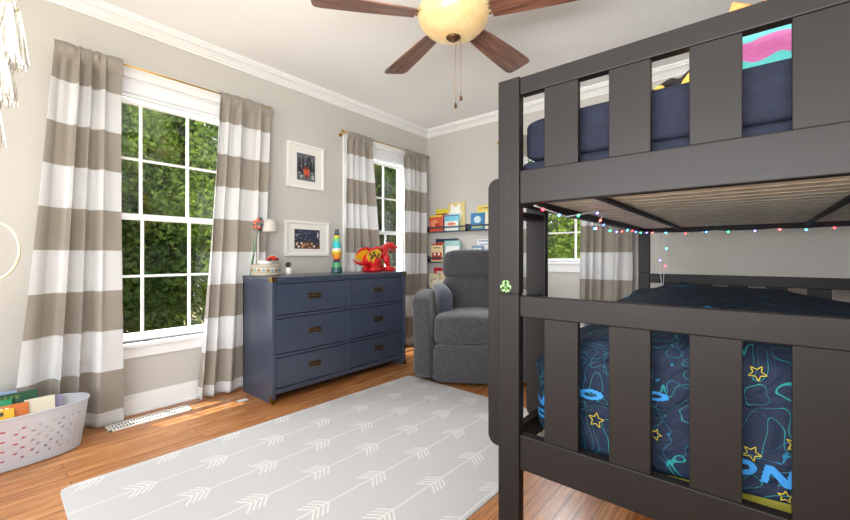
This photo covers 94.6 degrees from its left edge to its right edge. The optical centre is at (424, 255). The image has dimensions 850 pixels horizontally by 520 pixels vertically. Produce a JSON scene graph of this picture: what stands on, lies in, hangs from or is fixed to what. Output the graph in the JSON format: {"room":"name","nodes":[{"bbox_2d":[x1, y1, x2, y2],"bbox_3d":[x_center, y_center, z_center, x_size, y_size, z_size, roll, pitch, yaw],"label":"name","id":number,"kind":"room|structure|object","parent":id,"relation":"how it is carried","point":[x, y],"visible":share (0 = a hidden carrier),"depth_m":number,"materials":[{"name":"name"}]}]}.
{"room":"bedroom","nodes":[
{"label":"bedroom","id":0,"kind":"room"},
{"bbox_2d":[0,0,426,395],"bbox_3d":[-1.476,-0.265,3.384,0.150,2.670,4.810,0,0,40],"label":"wall","id":1,"kind":"structure","parent":0,"point":[298,117],"depth_m":2.72,"materials":[{"name":"grey paint"}]},
{"bbox_2d":[83,380,219,427],"bbox_3d":[-1.407,1.004,3.327,0.028,0.132,4.510,0,0,40],"label":"baseboard","id":2,"kind":"structure","parent":1,"relation":"attached to","point":[146,401],"depth_m":2.77,"materials":[{"name":"white wood"}]},
{"bbox_2d":[121,63,220,359],"bbox_3d":[-1.889,-0.295,2.857,0.190,1.970,1.170,0,0,40],"label":"window","id":3,"kind":"structure","parent":1,"relation":"in","point":[133,88],"depth_m":2.80,"materials":[{"name":"white wood"}]},
{"bbox_2d":[122,78,219,118],"bbox_3d":[-1.861,-1.138,2.833,0.062,0.096,0.942,0,0,40],"label":"shade","id":4,"kind":"object","parent":3,"relation":"attached to","point":[133,88],"depth_m":2.83,"materials":[{"name":"white fabric"}]},
{"bbox_2d":[123,63,268,108],"bbox_3d":[-1.769,-1.240,2.834,0.103,0.049,1.320,0,0,40],"label":"curtain rod","id":5,"kind":"object","parent":1,"relation":"attached to","point":[134,67],"visible":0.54,"depth_m":2.76,"materials":[{"name":"gold metal"}]},
{"bbox_2d":[16,39,123,427],"bbox_3d":[-2.118,-0.106,2.338,0.107,2.328,0.515,0,0,40],"label":"curtain","id":6,"kind":"object","parent":5,"relation":"hanging from","point":[72,342],"visible":0.93,"depth_m":2.38,"materials":[{"name":"white fabric"}]},
{"bbox_2d":[197,91,272,399],"bbox_3d":[-1.488,-0.106,3.115,0.079,2.328,0.580,0,0,40],"label":"curtain","id":7,"kind":"object","parent":5,"relation":"hanging from","point":[243,157],"visible":0.84,"depth_m":3.08,"materials":[{"name":"white fabric"}]},
{"bbox_2d":[46,0,427,137],"bbox_3d":[-1.382,-1.560,3.306,0.094,0.080,4.510,0,0,40],"label":"trim","id":8,"kind":"structure","parent":1,"relation":"attached to","point":[98,9],"depth_m":3.04,"materials":[{"name":"white wood"}]},
{"bbox_2d":[286,140,323,191],"bbox_3d":[-1.116,-0.836,3.679,0.023,0.412,0.393,0,0,40],"label":"picture frame","id":9,"kind":"object","parent":1,"relation":"attached to","point":[304,163],"visible":1,"depth_m":3.67,"materials":[{"name":"white wood"}]},
{"bbox_2d":[297,152,314,181],"bbox_3d":[-1.115,-0.830,3.679,0.003,0.250,0.195,0,0,40],"label":"print","id":10,"kind":"object","parent":9,"relation":"attached to","point":[305,160],"depth_m":3.67,"materials":[{"name":"grey"}]},
{"bbox_2d":[284,220,328,255],"bbox_3d":[-1.104,-0.163,3.694,0.023,0.325,0.476,0,0,40],"label":"picture frame","id":11,"kind":"object","parent":1,"relation":"attached to","point":[301,238],"visible":1,"depth_m":3.67,"materials":[{"name":"white wood"}]},
{"bbox_2d":[294,229,319,248],"bbox_3d":[-1.107,-0.157,3.689,0.003,0.182,0.272,0,0,40],"label":"print","id":12,"kind":"object","parent":11,"relation":"attached to","point":[303,238],"depth_m":3.69,"materials":[{"name":"blue"}]},
{"bbox_2d":[343,133,404,271],"bbox_3d":[-0.561,-0.286,4.451,0.190,1.952,1.064,0,0,40],"label":"window","id":13,"kind":"structure","parent":1,"relation":"in","point":[381,152],"depth_m":4.59,"materials":[{"name":"white wood"}]},
{"bbox_2d":[373,149,403,166],"bbox_3d":[-0.533,-1.138,4.428,0.062,0.096,0.872,0,0,40],"label":"shade","id":14,"kind":"object","parent":13,"relation":"attached to","point":[384,155],"depth_m":4.54,"materials":[{"name":"white fabric"}]},
{"bbox_2d":[339,129,428,157],"bbox_3d":[-0.421,-1.240,4.452,0.103,0.049,1.370,0,0,40],"label":"curtain rod","id":15,"kind":"object","parent":1,"relation":"attached to","point":[342,130],"visible":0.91,"depth_m":4.29,"materials":[{"name":"gold metal"}]},
{"bbox_2d":[345,131,379,271],"bbox_3d":[-0.612,-0.106,4.169,0.068,2.328,0.602,0,0,41],"label":"curtain","id":16,"kind":"object","parent":15,"relation":"hanging from","point":[362,229],"visible":0.54,"depth_m":4.09,"materials":[{"name":"white fabric"}]},
{"bbox_2d":[404,149,426,344],"bbox_3d":[-0.120,-0.106,4.756,0.084,2.328,0.416,0,0,40],"label":"curtain","id":17,"kind":"object","parent":15,"relation":"hanging from","point":[415,172],"visible":0.82,"depth_m":4.73,"materials":[{"name":"beige fabric"}]},
{"bbox_2d":[0,344,653,519],"bbox_3d":[0.180,1.130,2.004,4.460,0.120,4.810,0,0,40],"label":"floor","id":18,"kind":"structure","parent":0,"point":[29,492],"depth_m":2.17,"materials":[{"name":"brown wood"}]},
{"bbox_2d":[0,392,89,473],"bbox_3d":[-2.180,0.932,1.992,0.314,0.268,0.734,0,0,40],"label":"storage basket","id":19,"kind":"object","parent":18,"relation":"on","point":[71,415],"visible":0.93,"depth_m":2.03,"materials":[{"name":"white plastic"}]},
{"bbox_2d":[0,399,11,406],"bbox_3d":[-2.254,0.892,1.976,0.065,0.267,0.240,0,0,40],"label":"book","id":20,"kind":"object","parent":19,"relation":"in","point":[9,401],"visible":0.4,"depth_m":2.06,"materials":[{"name":"green paper"}]},
{"bbox_2d":[0,408,13,419],"bbox_3d":[-2.204,0.909,1.966,0.075,0.224,0.200,0,0,40],"label":"book","id":21,"kind":"object","parent":19,"relation":"in","point":[7,413],"visible":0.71,"depth_m":2.04,"materials":[{"name":"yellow paper"}]},
{"bbox_2d":[0,390,16,394],"bbox_3d":[-2.296,0.877,2.017,0.042,0.300,0.270,0,0,40],"label":"book","id":22,"kind":"object","parent":19,"relation":"in","point":[12,391],"visible":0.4,"depth_m":2.10,"materials":[{"name":"blue paper"}]},
{"bbox_2d":[0,401,28,416],"bbox_3d":[-2.200,0.906,2.003,0.076,0.245,0.250,0,0,40],"label":"book","id":23,"kind":"object","parent":19,"relation":"in","point":[20,409],"visible":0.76,"depth_m":2.08,"materials":[{"name":"orange paper"}]},
{"bbox_2d":[0,427,31,462],"bbox_3d":[-2.133,0.939,1.986,0.052,0.198,0.200,0,0,40],"label":"book","id":24,"kind":"object","parent":19,"relation":"in","point":[23,427],"visible":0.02,"depth_m":2.01,"materials":[{"name":"red paper"}]},
{"bbox_2d":[0,389,37,403],"bbox_3d":[-2.216,0.870,2.068,0.044,0.270,0.250,0,0,40],"label":"book","id":25,"kind":"object","parent":19,"relation":"in","point":[18,397],"visible":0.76,"depth_m":2.12,"materials":[{"name":"green paper"}]},
{"bbox_2d":[24,394,54,440],"bbox_3d":[-2.106,0.886,2.146,0.056,0.218,0.120,0,0,40],"label":"book","id":26,"kind":"object","parent":19,"relation":"in","point":[38,404],"visible":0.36,"depth_m":2.15,"materials":[{"name":"beige paper"}]},
{"bbox_2d":[55,394,62,426],"bbox_3d":[-2.099,0.892,2.198,0.052,0.198,0.100,0,0,40],"label":"book","id":27,"kind":"object","parent":19,"relation":"in","point":[58,398],"visible":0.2,"depth_m":2.23,"materials":[{"name":"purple paper"}]},
{"bbox_2d":[104,405,191,432],"bbox_3d":[-1.812,1.067,2.590,0.120,0.006,0.460,0,0,40],"label":"floor vent","id":28,"kind":"object","parent":18,"relation":"in","point":[158,415],"visible":1,"depth_m":2.57,"materials":[{"name":"white metal"}]},
{"bbox_2d":[60,376,528,519],"bbox_3d":[-0.345,1.065,2.138,1.579,0.009,2.340,0,0,40],"label":"rug","id":29,"kind":"object","parent":18,"relation":"on","point":[407,447],"visible":0.84,"depth_m":1.96,"materials":[{"name":"grey fabric"}]},
{"bbox_2d":[242,271,405,404],"bbox_3d":[-0.816,0.612,3.498,0.456,0.917,1.421,0,0,40],"label":"dresser","id":30,"kind":"object","parent":18,"relation":"on","point":[300,330],"visible":0.98,"depth_m":3.12,"materials":[{"name":"paint"}]},
{"bbox_2d":[250,217,263,275],"bbox_3d":[-1.308,-0.077,3.064,0.096,0.459,0.107,0,0,40],"label":"flower","id":31,"kind":"object","parent":30,"relation":"on","point":[257,221],"visible":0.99,"depth_m":3.05,"materials":[{"name":"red plant"}]},
{"bbox_2d":[250,219,279,275],"bbox_3d":[-1.262,-0.071,3.102,0.222,0.449,0.222,0,0,40],"label":"table lamp","id":32,"kind":"object","parent":30,"relation":"on","point":[262,268],"visible":0.97,"depth_m":3.05,"materials":[{"name":"beige ceramic"}]},
{"bbox_2d":[257,261,273,263],"bbox_3d":[-1.262,0.051,3.102,0.124,0.028,0.124,0,0,40],"label":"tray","id":33,"kind":"object","parent":32,"relation":"on","point":[258,262],"depth_m":3.05,"materials":[{"name":"white"}]},
{"bbox_2d":[266,256,278,260],"bbox_3d":[-1.198,0.018,3.077,0.042,0.039,0.095,0,0,40],"label":"toy car","id":34,"kind":"object","parent":32,"relation":"on","point":[274,258],"visible":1,"depth_m":3.06,"materials":[{"name":"red plastic"}]},
{"bbox_2d":[285,262,291,274],"bbox_3d":[-1.103,0.102,3.176,0.056,0.104,0.051,0,0,40],"label":"figurine","id":35,"kind":"object","parent":30,"relation":"on","point":[288,270],"visible":1,"depth_m":3.16,"materials":[{"name":"white ceramic"}]},
{"bbox_2d":[331,229,341,272],"bbox_3d":[-0.810,-0.045,3.597,0.102,0.397,0.102,0,0,40],"label":"lamp","id":36,"kind":"object","parent":30,"relation":"on","point":[336,248],"visible":1,"depth_m":3.57,"materials":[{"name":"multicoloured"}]},
{"bbox_2d":[352,240,397,271],"bbox_3d":[-0.508,-0.005,3.916,0.196,0.321,0.639,0,0,43],"label":"dragon","id":37,"kind":"object","parent":30,"relation":"on","point":[371,259],"visible":0.99,"depth_m":3.88,"materials":[{"name":"red plastic"}]},
{"bbox_2d":[413,249,525,383],"bbox_3d":[0.448,0.503,3.611,1.014,1.133,0.933,0,0,8],"label":"recliner","id":38,"kind":"object","parent":18,"relation":"on","point":[450,318],"visible":0.66,"depth_m":3.21,"materials":[{"name":"fabric"}]},
{"bbox_2d":[432,283,452,313],"bbox_3d":[0.159,0.405,3.634,0.156,0.295,0.351,0,0,-12],"label":"pillow","id":39,"kind":"object","parent":38,"relation":"on","point":[442,293],"depth_m":3.50,"materials":[{"name":"fabric"}]},
{"bbox_2d":[434,307,487,344],"bbox_3d":[0.432,0.609,3.495,0.670,0.266,0.690,0,0,8],"label":"seat cushion","id":40,"kind":"object","parent":38,"relation":"on","point":[452,325],"depth_m":3.19,"materials":[{"name":"fabric"}]},
{"bbox_2d":[488,0,849,519],"bbox_3d":[1.448,0.254,1.609,1.577,1.632,2.075,0,0,40],"label":"bunk bed","id":41,"kind":"object","parent":18,"relation":"on","point":[798,177],"visible":0.89,"depth_m":1.01,"materials":[{"name":"paint"}]},
{"bbox_2d":[500,280,510,292],"bbox_3d":[0.258,0.097,1.251,0.040,0.039,0.001,0,0,40],"label":"sticker","id":42,"kind":"object","parent":41,"relation":"attached to","point":[503,288],"visible":1,"depth_m":1.25,"materials":[{"name":"green"}]},
{"bbox_2d":[523,120,791,169],"bbox_3d":[1.468,-0.255,1.574,1.390,0.094,1.953,0,0,40],"label":"mattress","id":43,"kind":"object","parent":41,"relation":"on","point":[785,125],"visible":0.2,"depth_m":0.99,"materials":[{"name":"blue fabric"}]},
{"bbox_2d":[527,118,543,161],"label":"bolster cushion","id":44,"kind":"object","parent":43,"relation":"on","point":[535,131],"depth_m":1.25,"materials":[{"name":"blue fabric"}]},
{"bbox_2d":[580,101,608,153],"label":"bolster cushion","id":45,"kind":"object","parent":43,"relation":"on","point":[594,119],"depth_m":1.13,"materials":[{"name":"blue fabric"}]},
{"bbox_2d":[652,70,688,90],"bbox_3d":[0.785,-0.430,1.140,0.226,0.248,0.112,0,0,40],"label":"plush","id":46,"kind":"object","parent":43,"relation":"on","point":[685,78],"visible":0.08,"depth_m":1.15,"materials":[{"name":"black"}]},
{"bbox_2d":[652,82,688,142],"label":"bolster cushion","id":47,"kind":"object","parent":43,"relation":"on","point":[670,105],"depth_m":1.01,"materials":[{"name":"blue fabric"}]},
{"bbox_2d":[729,0,764,11],"bbox_3d":[1.129,-0.591,1.332,0.218,0.581,0.267,0,0,40],"label":"plush","id":48,"kind":"object","parent":43,"relation":"on","point":[735,5],"visible":0.02,"depth_m":1.34,"materials":[{"name":"yellow fabric"}]},
{"bbox_2d":[743,58,791,127],"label":"bolster cushion","id":49,"kind":"object","parent":43,"relation":"on","point":[767,93],"depth_m":0.89,"materials":[{"name":"blue fabric"}]},
{"bbox_2d":[743,24,791,68],"bbox_3d":[1.038,-0.505,1.127,0.393,0.372,0.208,0,0,40],"label":"fluffy pillow","id":50,"kind":"object","parent":43,"relation":"on","point":[772,45],"visible":0.16,"depth_m":1.11,"materials":[{"name":"pink fabric"}]},
{"bbox_2d":[534,205,849,284],"bbox_3d":[1.460,0.050,1.582,1.317,0.445,1.920,0,0,40],"label":"string lights","id":51,"kind":"object","parent":41,"relation":"hanging from","point":[542,208],"visible":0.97,"depth_m":2.23,"materials":[{"name":"multicoloured plastic"}]},
{"bbox_2d":[536,282,849,504],"bbox_3d":[1.445,0.368,1.558,1.405,0.464,1.892,0,0,40],"label":"comforter","id":52,"kind":"object","parent":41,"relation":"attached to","point":[767,367],"visible":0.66,"depth_m":1.02,"materials":[{"name":"blue fabric"}]},
{"bbox_2d":[667,475,791,513],"bbox_3d":[1.501,0.547,1.564,1.326,0.154,1.926,0,0,40],"label":"mattress","id":53,"kind":"object","parent":41,"relation":"on","point":[778,505],"visible":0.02,"depth_m":0.90,"materials":[{"name":"fabric"}]},
{"bbox_2d":[101,0,762,128],"bbox_3d":[0.180,-1.660,2.004,4.460,0.120,4.810,0,0,40],"label":"ceiling","id":54,"kind":"structure","parent":0,"point":[348,54],"depth_m":2.90,"materials":[{"name":"white paint"}]},
{"bbox_2d":[0,0,29,278],"bbox_3d":[-1.206,-0.691,1.028,0.247,1.819,0.246,0,0,40],"label":"wall hanging","id":55,"kind":"object","parent":54,"relation":"hanging from","point":[14,54],"visible":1,"depth_m":1.06,"materials":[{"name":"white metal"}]},
{"bbox_2d":[311,0,577,108],"bbox_3d":[0.185,-1.190,2.107,1.413,0.819,1.361,0,0,40],"label":"ceiling fan","id":56,"kind":"object","parent":54,"relation":"hanging from","point":[447,22],"visible":1,"depth_m":2.01,"materials":[{"name":"brown wood"}]},
{"bbox_2d":[427,75,849,301],"bbox_3d":[1.671,-0.265,3.794,4.160,2.670,0.150,0,0,40],"label":"wall","id":57,"kind":"structure","parent":0,"point":[462,165],"depth_m":3.37,"materials":[{"name":"grey paint"}]},
{"bbox_2d":[427,256,442,262],"bbox_3d":[0.267,0.041,4.812,0.620,0.082,0.085,0,0,40],"label":"ledge","id":58,"kind":"object","parent":57,"relation":"attached to","point":[429,258],"visible":0.09,"depth_m":4.90,"materials":[{"name":"grey paint"}]},
{"bbox_2d":[431,244,442,261],"bbox_3d":[0.151,-0.041,4.883,0.180,0.219,0.017,0,0,40],"label":"book","id":59,"kind":"object","parent":58,"relation":"on","point":[436,249],"visible":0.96,"depth_m":4.87,"materials":[{"name":"brown paper"}]},
{"bbox_2d":[436,238,458,255],"bbox_3d":[0.272,-0.072,4.845,0.345,0.282,0.016,0,0,40],"label":"book","id":60,"kind":"object","parent":58,"relation":"on","point":[438,241],"visible":0.3,"depth_m":4.87,"materials":[{"name":"blue paper"}]},
{"bbox_2d":[444,240,460,253],"bbox_3d":[0.331,-0.058,4.732,0.230,0.254,0.016,0,0,40],"label":"book","id":61,"kind":"object","parent":58,"relation":"on","point":[448,245],"visible":0.37,"depth_m":4.73,"materials":[{"name":"teal paper"}]},
{"bbox_2d":[427,224,467,232],"bbox_3d":[0.267,-0.334,4.812,0.620,0.082,0.085,0,0,40],"label":"ledge","id":62,"kind":"object","parent":57,"relation":"attached to","point":[465,225],"visible":0.57,"depth_m":4.74,"materials":[{"name":"grey paint"}]},
{"bbox_2d":[430,215,442,231],"bbox_3d":[0.139,-0.407,4.892,0.200,0.202,0.016,0,0,40],"label":"book","id":63,"kind":"object","parent":62,"relation":"on","point":[435,220],"visible":1,"depth_m":4.88,"materials":[{"name":"orange paper"}]},
{"bbox_2d":[436,209,447,230],"bbox_3d":[0.212,-0.446,4.894,0.190,0.279,0.016,0,0,40],"label":"book","id":64,"kind":"object","parent":62,"relation":"on","point":[443,212],"visible":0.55,"depth_m":4.87,"materials":[{"name":"yellow paper"}]},
{"bbox_2d":[444,214,458,230],"bbox_3d":[0.324,-0.404,4.739,0.210,0.196,0.016,0,0,40],"label":"book","id":65,"kind":"object","parent":62,"relation":"on","point":[453,219],"visible":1,"depth_m":4.73,"materials":[{"name":"blue paper"}]},
{"bbox_2d":[448,201,464,229],"bbox_3d":[0.383,-0.478,4.751,0.245,0.344,0.017,0,0,40],"label":"book","id":66,"kind":"object","parent":62,"relation":"on","point":[457,207],"visible":0.56,"depth_m":4.71,"materials":[{"name":"yellow paper"}]},
{"bbox_2d":[468,224,487,230],"bbox_3d":[0.686,-0.334,4.463,0.410,0.082,0.085,0,0,40],"label":"ledge","id":67,"kind":"object","parent":57,"relation":"attached to","point":[469,225],"visible":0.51,"depth_m":4.50,"materials":[{"name":"grey paint"}]},
{"bbox_2d":[471,212,484,229],"bbox_3d":[0.606,-0.401,4.503,0.185,0.189,0.016,0,0,40],"label":"book","id":68,"kind":"object","parent":67,"relation":"on","point":[476,218],"visible":1,"depth_m":4.50,"materials":[{"name":"blue paper"}]},
{"bbox_2d":[477,205,487,212],"bbox_3d":[0.725,-0.446,4.467,0.295,0.279,0.016,0,0,40],"label":"book","id":69,"kind":"object","parent":67,"relation":"on","point":[481,208],"visible":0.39,"depth_m":4.51,"materials":[{"name":"yellow paper"}]},
{"bbox_2d":[485,211,487,228],"bbox_3d":[0.742,-0.406,4.390,0.150,0.199,0.016,0,0,40],"label":"book","id":70,"kind":"object","parent":67,"relation":"on","point":[486,212],"visible":0.36,"depth_m":4.42,"materials":[{"name":"beige paper"}]},
{"bbox_2d":[427,59,688,137],"bbox_3d":[1.593,-1.560,3.701,4.160,0.080,0.094,0,0,40],"label":"trim","id":71,"kind":"structure","parent":57,"relation":"attached to","point":[679,68],"depth_m":4.02,"materials":[{"name":"white wood"}]},
{"bbox_2d":[548,219,580,271],"bbox_3d":[1.394,-0.560,4.000,1.170,1.440,0.190,0,0,40],"label":"window","id":72,"kind":"structure","parent":57,"relation":"in","point":[554,264],"depth_m":3.91,"materials":[{"name":"white wood"}]},
{"bbox_3d":[0.267,0.426,4.812,0.620,0.082,0.085,0,0,40],"label":"ledge","id":73,"kind":"object","parent":57,"relation":"attached to","visible":0},
{"bbox_2d":[429,273,439,287],"bbox_3d":[0.119,0.337,4.935,0.165,0.234,0.016,0,0,40],"label":"book","id":74,"kind":"object","parent":73,"relation":"on","point":[434,276],"visible":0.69,"depth_m":4.95,"materials":[{"name":"beige paper"}]},
{"bbox_2d":[432,279,442,287],"bbox_3d":[0.169,0.374,4.865,0.200,0.159,0.012,0,0,40],"label":"book","id":75,"kind":"object","parent":73,"relation":"on","point":[434,282],"visible":0.34,"depth_m":4.89,"materials":[{"name":"beige paper"}]},
{"bbox_2d":[434,267,442,273],"bbox_3d":[0.212,0.299,4.894,0.250,0.309,0.016,0,0,40],"label":"book","id":76,"kind":"object","parent":73,"relation":"on","point":[437,270],"visible":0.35,"depth_m":4.93,"materials":[{"name":"red paper"}]},
{"bbox_2d":[440,272,444,279],"bbox_3d":[0.262,0.330,4.816,0.175,0.249,0.016,0,0,40],"label":"book","id":77,"kind":"object","parent":73,"relation":"on","point":[442,277],"visible":0.24,"depth_m":4.84,"materials":[{"name":"beige paper"}]},
{"bbox_3d":[0.686,0.041,4.463,0.410,0.082,0.085,0,0,40],"label":"ledge","id":78,"kind":"object","parent":57,"relation":"attached to","visible":0},
{"bbox_2d":[472,245,483,249],"bbox_3d":[0.604,-0.025,4.505,0.150,0.189,0.016,0,0,40],"label":"book","id":79,"kind":"object","parent":78,"relation":"on","point":[480,247],"visible":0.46,"depth_m":4.49,"materials":[{"name":"blue paper"}]},
{"bbox_2d":[477,239,487,249],"bbox_3d":[0.679,-0.061,4.505,0.175,0.261,0.016,0,0,40],"label":"book","id":80,"kind":"object","parent":78,"relation":"on","point":[484,242],"visible":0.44,"depth_m":4.50,"materials":[{"name":"white paper"}]},
{"bbox_3d":[1.366,-1.240,3.888,1.440,0.049,0.097,0,0,40],"label":"curtain rod","id":81,"kind":"object","parent":57,"relation":"attached to","visible":0},
{"bbox_2d":[523,135,527,289],"bbox_3d":[0.963,-0.106,4.180,0.341,2.328,0.082,0,0,40],"label":"curtain","id":82,"kind":"object","parent":81,"relation":"hanging from","point":[525,158],"visible":0.09,"depth_m":4.11,"materials":[{"name":"white fabric"}]},
{"bbox_2d":[579,220,632,327],"bbox_3d":[1.651,-0.106,3.600,0.494,2.328,0.096,0,0,40],"label":"curtain","id":83,"kind":"object","parent":81,"relation":"hanging from","point":[606,257],"visible":0.34,"depth_m":3.61,"materials":[{"name":"beige fabric"}]},
{"label":"outside","id":84,"kind":"structure","parent":0,"visible":0},
{"bbox_3d":[1.684,4.120,14.868,70.000,0.100,65.000,0,0,40],"label":"ground","id":85,"kind":"structure","parent":84,"visible":0},
{"bbox_2d":[121,96,200,333],"bbox_3d":[-6.174,-0.517,6.200,3.557,9.188,3.879,0,0,25],"label":"tree","id":86,"kind":"object","parent":85,"relation":"on","point":[152,255],"visible":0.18,"depth_m":6.82,"materials":[{"name":"green plant"}]},
{"bbox_2d":[121,95,215,330],"bbox_3d":[-7.377,-1.299,9.737,3.909,11.876,3.447,0,0,18],"label":"tree","id":87,"kind":"object","parent":85,"relation":"on","point":[172,142],"visible":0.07,"depth_m":9.72,"materials":[{"name":"green plant"}]},
{"bbox_2d":[127,99,218,330],"bbox_3d":[-9.181,-2.655,13.354,3.664,13.470,3.904,0,0,-40],"label":"tree","id":88,"kind":"object","parent":85,"relation":"on","point":[180,128],"visible":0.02,"depth_m":13.21,"materials":[{"name":"green plant"}]},
{"bbox_2d":[158,116,218,325],"bbox_3d":[-3.657,-0.404,8.998,3.909,9.896,3.447,0,0,-15],"label":"tree","id":89,"kind":"object","parent":85,"relation":"on","point":[199,233],"visible":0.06,"depth_m":7.92,"materials":[{"name":"green plant"}]},
{"bbox_2d":[173,110,218,322],"bbox_3d":[-10.630,-3.775,16.881,3.664,15.716,3.904,0,0,27],"label":"tree","id":90,"kind":"object","parent":85,"relation":"on","point":[181,110],"visible":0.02,"depth_m":16.71,"materials":[{"name":"green plant"}]},
{"bbox_2d":[183,115,217,323],"bbox_3d":[-5.462,-1.085,12.638,4.091,10.330,3.524,0,0,-34],"label":"tree","id":91,"kind":"object","parent":85,"relation":"on","point":[216,128],"visible":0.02,"depth_m":11.46,"materials":[{"name":"green plant"}]},
{"bbox_2d":[373,159,395,269],"bbox_3d":[-1.913,-0.326,11.553,3.598,8.808,3.904,0,0,33],"label":"tree","id":92,"kind":"object","parent":85,"relation":"on","point":[388,189],"visible":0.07,"depth_m":10.89,"materials":[{"name":"green plant"}]},
{"bbox_2d":[380,161,395,226],"bbox_3d":[-0.936,-2.641,17.474,3.447,14.845,3.909,0,0,-39],"label":"tree","id":93,"kind":"object","parent":85,"relation":"on","point":[382,161],"visible":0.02,"depth_m":16.56,"materials":[{"name":"green plant"}]},
{"bbox_2d":[528,159,560,249],"bbox_3d":[2.085,-0.517,11.517,3.879,9.188,3.557,0,0,-45],"label":"tree","id":94,"kind":"object","parent":85,"relation":"on","point":[555,219],"visible":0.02,"depth_m":11.34,"materials":[{"name":"green plant"}]},
{"bbox_2d":[548,213,579,255],"bbox_3d":[5.600,-0.517,12.936,3.879,9.188,3.557,0,0,-12],"label":"tree","id":95,"kind":"object","parent":85,"relation":"on","point":[549,219],"visible":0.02,"depth_m":12.75,"materials":[{"name":"green plant"}]},
{"bbox_2d":[548,214,580,258],"bbox_3d":[4.313,-0.404,9.284,3.909,9.896,3.447,0,0,5],"label":"tree","id":96,"kind":"object","parent":85,"relation":"on","point":[561,242],"visible":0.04,"depth_m":9.11,"materials":[{"name":"green plant"}]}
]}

